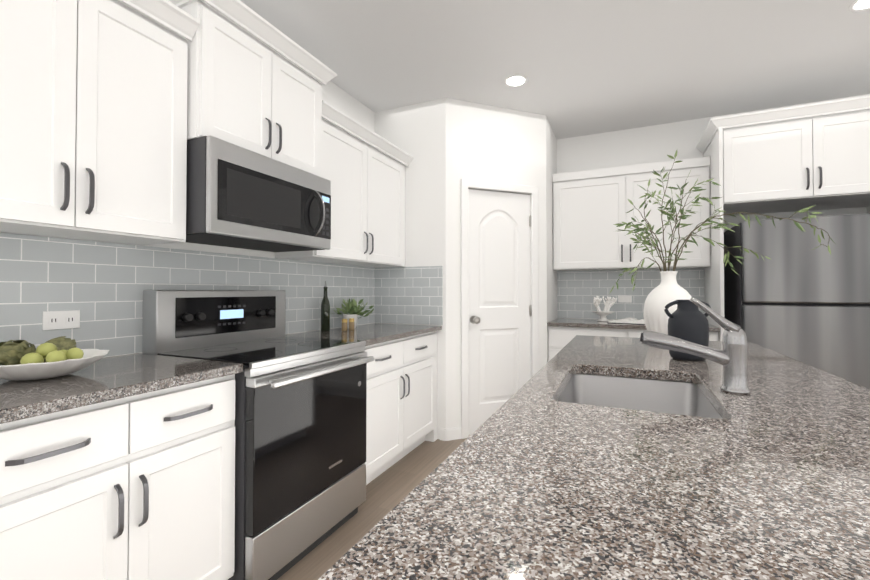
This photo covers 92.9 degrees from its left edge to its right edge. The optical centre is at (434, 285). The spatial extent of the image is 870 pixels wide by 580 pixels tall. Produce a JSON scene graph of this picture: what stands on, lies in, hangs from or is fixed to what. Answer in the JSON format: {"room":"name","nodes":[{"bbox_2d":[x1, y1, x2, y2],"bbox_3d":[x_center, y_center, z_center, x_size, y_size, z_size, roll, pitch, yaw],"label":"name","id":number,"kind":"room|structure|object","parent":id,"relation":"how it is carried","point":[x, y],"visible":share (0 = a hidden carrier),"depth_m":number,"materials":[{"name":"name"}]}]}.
{"room":"kitchen","nodes":[
{"label":"kitchen","id":0,"kind":"room"},
{"bbox_2d":[0,0,374,357],"bbox_3d":[-1.640,-0.166,1.268,0.100,2.750,8.005,0,-1,25],"label":"wall","id":1,"kind":"structure","parent":0,"point":[337,97],"depth_m":3.02,"materials":[{"name":"white paint"}]},
{"bbox_2d":[0,0,195,244],"bbox_3d":[-1.329,-0.640,1.434,0.314,0.912,0.783,0,-1,25],"label":"upper cabinet","id":2,"kind":"object","parent":1,"relation":"attached to","point":[93,120],"depth_m":1.42,"materials":[{"name":"white wood"}]},
{"bbox_2d":[0,233,374,357],"bbox_3d":[-1.451,0.059,1.549,0.008,0.478,4.480,0,-1,25],"label":"backsplash","id":3,"kind":"structure","parent":1,"relation":"attached to","point":[101,286],"depth_m":1.78,"materials":[{"name":"tile"}]},
{"bbox_2d":[42,310,79,329],"bbox_3d":[-1.427,0.133,1.581,0.007,0.070,0.116,0,-1,25],"label":"electrical outlet plate","id":4,"kind":"object","parent":3,"relation":"attached to","point":[53,320],"visible":1,"depth_m":1.58,"materials":[{"name":"white plastic"}]},
{"bbox_2d":[142,0,336,176],"bbox_3d":[-0.956,-0.930,2.124,0.425,0.644,0.882,0,-1,25],"label":"upper cabinet","id":5,"kind":"object","parent":1,"relation":"attached to","point":[246,90],"visible":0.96,"depth_m":1.95,"materials":[{"name":"white wood"}]},
{"bbox_2d":[186,136,330,251],"bbox_3d":[-0.920,-0.406,2.100,0.503,0.398,0.764,0,-1,25],"label":"microwave","id":6,"kind":"object","parent":5,"relation":"attached to","point":[239,197],"visible":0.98,"depth_m":1.89,"materials":[{"name":"grey metal"}]},
{"bbox_2d":[275,100,412,266],"bbox_3d":[-0.584,-0.618,3.000,0.370,0.913,1.134,0,-1,25],"label":"upper cabinet","id":7,"kind":"object","parent":1,"relation":"attached to","point":[366,177],"visible":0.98,"depth_m":2.86,"materials":[{"name":"white wood"}]},
{"bbox_2d":[277,435,469,579],"bbox_3d":[0.953,1.242,0.065,5.800,0.100,8.005,0,-1,25],"label":"floor","id":8,"kind":"structure","parent":0,"point":[388,490],"depth_m":2.33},
{"bbox_2d":[0,373,236,579],"bbox_3d":[-1.196,0.770,1.360,0.617,0.880,0.768,0,-1,25],"label":"base cabinet","id":9,"kind":"object","parent":8,"relation":"on","point":[121,467],"depth_m":1.23,"materials":[{"name":"white wood"}]},
{"bbox_2d":[0,353,242,424],"bbox_3d":[-1.561,0.302,0.534,0.643,0.034,2.588,0,-1,25],"label":"countertop","id":10,"kind":"structure","parent":9,"relation":"on","point":[107,379],"depth_m":1.26,"materials":[{"name":"grey stone"}]},
{"bbox_2d":[0,349,109,380],"bbox_3d":[-1.268,0.262,1.331,0.343,0.066,0.343,0,-1,25],"label":"bowl","id":11,"kind":"object","parent":10,"relation":"on","point":[35,371],"visible":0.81,"depth_m":1.25,"materials":[{"name":"white ceramic"}]},
{"bbox_2d":[0,336,83,365],"bbox_3d":[-1.259,0.223,1.333,0.232,0.099,0.216,0,-1,25],"label":"fruits","id":12,"kind":"object","parent":11,"relation":"in","point":[18,352],"visible":0.73,"depth_m":1.30,"materials":[{"name":"green food"}]},
{"bbox_2d":[142,290,373,579],"bbox_3d":[-0.809,0.622,2.035,0.758,1.195,0.764,0,-1,25],"label":"range","id":13,"kind":"object","parent":8,"relation":"on","point":[300,447],"visible":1,"depth_m":1.84,"materials":[{"name":"grey"}]},
{"bbox_2d":[285,323,441,484],"bbox_3d":[-0.466,0.775,2.926,0.646,0.914,1.135,0,-1,25],"label":"base cabinet","id":14,"kind":"object","parent":8,"relation":"on","point":[401,413],"visible":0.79,"depth_m":2.74,"materials":[{"name":"white wood"}]},
{"bbox_2d":[321,281,329,330],"bbox_3d":[-0.754,0.143,2.846,0.062,0.346,0.062,0,-1,25],"label":"oil bottle","id":15,"kind":"object","parent":14,"relation":"on","point":[325,314],"visible":1,"depth_m":2.82,"materials":[{"name":"black"}]},
{"bbox_2d":[341,319,346,330],"bbox_3d":[-0.625,0.274,2.851,0.040,0.085,0.040,0,-1,25],"label":"shaker","id":16,"kind":"object","parent":14,"relation":"on","point":[344,325],"visible":1,"depth_m":2.83,"materials":[{"name":"brown metal"}]},
{"bbox_2d":[349,318,353,330],"bbox_3d":[-0.584,0.275,2.893,0.040,0.085,0.040,0,-1,25],"label":"shaker","id":17,"kind":"object","parent":14,"relation":"on","point":[351,324],"visible":1,"depth_m":2.88,"materials":[{"name":"brown"}]},
{"bbox_2d":[333,298,373,328],"bbox_3d":[-0.614,0.205,3.065,0.326,0.229,0.242,0,-1,25],"label":"plant pot","id":18,"kind":"object","parent":14,"relation":"on","point":[352,310],"visible":0.98,"depth_m":3.04,"materials":[{"name":"white"}]},
{"bbox_2d":[548,326,626,361],"bbox_3d":[1.417,0.805,3.808,0.634,0.880,0.617,0,-1,25],"label":"base cabinet","id":19,"kind":"object","parent":8,"relation":"on","point":[563,333],"depth_m":3.60,"materials":[{"name":"white wood"}]},
{"bbox_2d":[547,318,718,333],"bbox_3d":[1.702,0.346,3.670,1.274,0.034,0.643,0,-1,25],"label":"countertop","id":20,"kind":"structure","parent":19,"relation":"on","point":[592,324],"depth_m":3.50,"materials":[{"name":"grey stone"}]},
{"bbox_2d":[592,296,616,321],"bbox_3d":[1.547,0.213,3.773,0.219,0.233,0.232,0,-1,25],"label":"sculpture","id":21,"kind":"object","parent":20,"relation":"on","point":[608,303],"visible":1,"depth_m":3.73,"materials":[{"name":"white ceramic"}]},
{"bbox_2d":[607,317,644,323],"bbox_3d":[1.741,0.307,3.569,0.410,0.040,0.280,-1,-1,36],"label":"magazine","id":22,"kind":"object","parent":20,"relation":"on","point":[629,320],"visible":0.71,"depth_m":3.51,"materials":[{"name":"paper"}]},
{"bbox_2d":[318,335,869,579],"bbox_3d":[0.538,0.744,0.734,0.904,0.914,3.665,0,-1,25],"label":"kitchen island","id":23,"kind":"object","parent":8,"relation":"on","point":[580,457],"visible":0.96,"depth_m":0.59,"materials":[{"name":"grey stone"}]},
{"bbox_2d":[643,271,691,334],"bbox_3d":[1.260,0.117,2.225,0.246,0.381,0.244,0,-1,25],"label":"vase","id":24,"kind":"object","parent":23,"relation":"on","point":[664,293],"visible":0.62,"depth_m":2.17,"materials":[{"name":"white ceramic"}]},
{"bbox_2d":[609,150,834,293],"bbox_3d":[1.528,-0.342,2.213,1.096,0.787,0.661,0,-1,25],"label":"stem","id":25,"kind":"object","parent":24,"relation":"in","point":[645,230],"visible":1,"depth_m":2.22,"materials":[{"name":"green plant"}]},
{"bbox_2d":[664,300,710,360],"bbox_3d":[1.028,0.180,1.681,0.173,0.240,0.144,0,-1,25],"label":"jug","id":26,"kind":"object","parent":23,"relation":"on","point":[687,320],"visible":0.83,"depth_m":1.63,"materials":[{"name":"black ceramic"}]},
{"bbox_2d":[640,297,750,393],"bbox_3d":[0.733,0.163,1.178,0.268,0.259,0.068,0,-1,25],"label":"faucet","id":27,"kind":"object","parent":23,"relation":"on","point":[731,357],"visible":1,"depth_m":1.13,"materials":[{"name":"silver metal"}]},
{"bbox_2d":[627,330,719,340],"bbox_3d":[1.995,0.801,3.545,0.636,0.880,0.617,0,-1,25],"label":"base cabinet","id":28,"kind":"object","parent":8,"relation":"on","point":[630,333],"depth_m":3.37,"materials":[{"name":"white wood"}]},
{"bbox_2d":[724,213,869,388],"bbox_3d":[2.741,0.382,3.084,0.880,1.706,0.790,0,-1,25],"label":"fridge","id":29,"kind":"object","parent":8,"relation":"on","point":[795,296],"visible":0.65,"depth_m":2.77,"materials":[{"name":"grey metal"}]},
{"bbox_2d":[375,98,556,438],"bbox_3d":[0.364,-0.129,3.914,1.352,2.750,1.325,0,-1,25],"label":"wall","id":30,"kind":"structure","parent":0,"point":[448,144],"depth_m":3.42,"materials":[{"name":"white paint"}]},
{"bbox_2d":[375,266,442,324],"bbox_3d":[-0.230,0.086,3.449,0.636,0.478,0.008,0,-1,25],"label":"backsplash","id":31,"kind":"structure","parent":30,"relation":"attached to","point":[408,295],"depth_m":3.44,"materials":[{"name":"tile"}]},
{"bbox_2d":[440,428,445,440],"bbox_3d":[0.063,1.190,3.297,0.051,0.095,0.012,0,-1,25],"label":"baseboard","id":32,"kind":"structure","parent":30,"relation":"attached to","point":[442,434],"depth_m":3.29,"materials":[{"name":"white wood"}]},
{"bbox_2d":[446,427,460,440],"bbox_3d":[0.149,1.190,3.311,0.131,0.095,0.012,0,-1,-20],"label":"baseboard","id":33,"kind":"structure","parent":30,"relation":"attached to","point":[454,433],"depth_m":3.30,"materials":[{"name":"white wood"}]},
{"bbox_2d":[461,179,538,438],"bbox_3d":[0.545,0.189,3.501,0.734,2.103,0.078,0,-1,-20],"label":"door frame","id":34,"kind":"structure","parent":30,"relation":"attached to","point":[531,191],"depth_m":3.38,"materials":[{"name":"white wood"}]},
{"bbox_2d":[468,189,531,434],"bbox_3d":[0.539,0.219,3.498,0.468,2.020,0.486,0,-1,25],"label":"pantry door","id":35,"kind":"structure","parent":30,"relation":"in","point":[500,311],"depth_m":3.49,"materials":[{"name":"white wood"}]},
{"bbox_2d":[240,0,869,138],"bbox_3d":[0.953,-1.608,0.106,5.800,0.100,8.005,0,-1,25],"label":"ceiling","id":36,"kind":"structure","parent":0,"point":[587,67],"depth_m":2.71,"materials":[{"name":"white paint"}]},
{"bbox_2d":[504,75,527,86],"bbox_3d":[0.599,-1.517,3.066,0.176,0.016,0.176,0,-1,25],"label":"recessed light","id":37,"kind":"object","parent":36,"relation":"in","point":[514,81],"visible":1,"depth_m":3.06,"materials":[{"name":"white plastic"}]},
{"bbox_2d":[849,0,869,11],"bbox_3d":[2.344,-1.529,2.216,0.176,0.016,0.176,0,-1,25],"label":"recessed light","id":38,"kind":"object","parent":36,"relation":"in","point":[862,5],"visible":1,"depth_m":2.25,"materials":[{"name":"white plastic"}]},
{"bbox_2d":[557,94,869,319],"bbox_3d":[2.638,-0.132,3.661,5.700,2.750,0.100,0,-1,25],"label":"wall","id":39,"kind":"structure","parent":0,"point":[645,145],"depth_m":3.91,"materials":[{"name":"white paint"}]},
{"bbox_2d":[552,166,627,270],"bbox_3d":[1.478,-0.604,3.959,0.636,0.912,0.314,0,-1,25],"label":"upper cabinet","id":40,"kind":"object","parent":39,"relation":"attached to","point":[591,207],"depth_m":3.81,"materials":[{"name":"white wood"}]},
{"bbox_2d":[557,268,704,319],"bbox_3d":[1.833,0.093,3.965,1.274,0.478,0.008,0,-1,25],"label":"backsplash","id":41,"kind":"structure","parent":39,"relation":"attached to","point":[578,292],"depth_m":4.01,"materials":[{"name":"tile"}]},
{"bbox_2d":[618,295,631,302],"bbox_3d":[1.821,0.132,3.962,0.120,0.070,0.006,0,-1,25],"label":"outlet","id":42,"kind":"object","parent":41,"relation":"attached to","point":[624,298],"visible":1,"depth_m":3.96,"materials":[{"name":"white plastic"}]},
{"bbox_2d":[628,156,710,269],"bbox_3d":[2.057,-0.608,3.695,0.636,0.912,0.314,0,-1,25],"label":"upper cabinet","id":43,"kind":"object","parent":39,"relation":"attached to","point":[699,256],"depth_m":3.54,"materials":[{"name":"white wood"}]},
{"bbox_2d":[696,95,869,340],"bbox_3d":[2.780,-0.011,3.158,1.222,2.493,0.691,0,-1,25],"label":"cabinet","id":44,"kind":"object","parent":39,"relation":"attached to","point":[791,159],"visible":0.98,"depth_m":3.00,"materials":[{"name":"white wood"}]}
]}

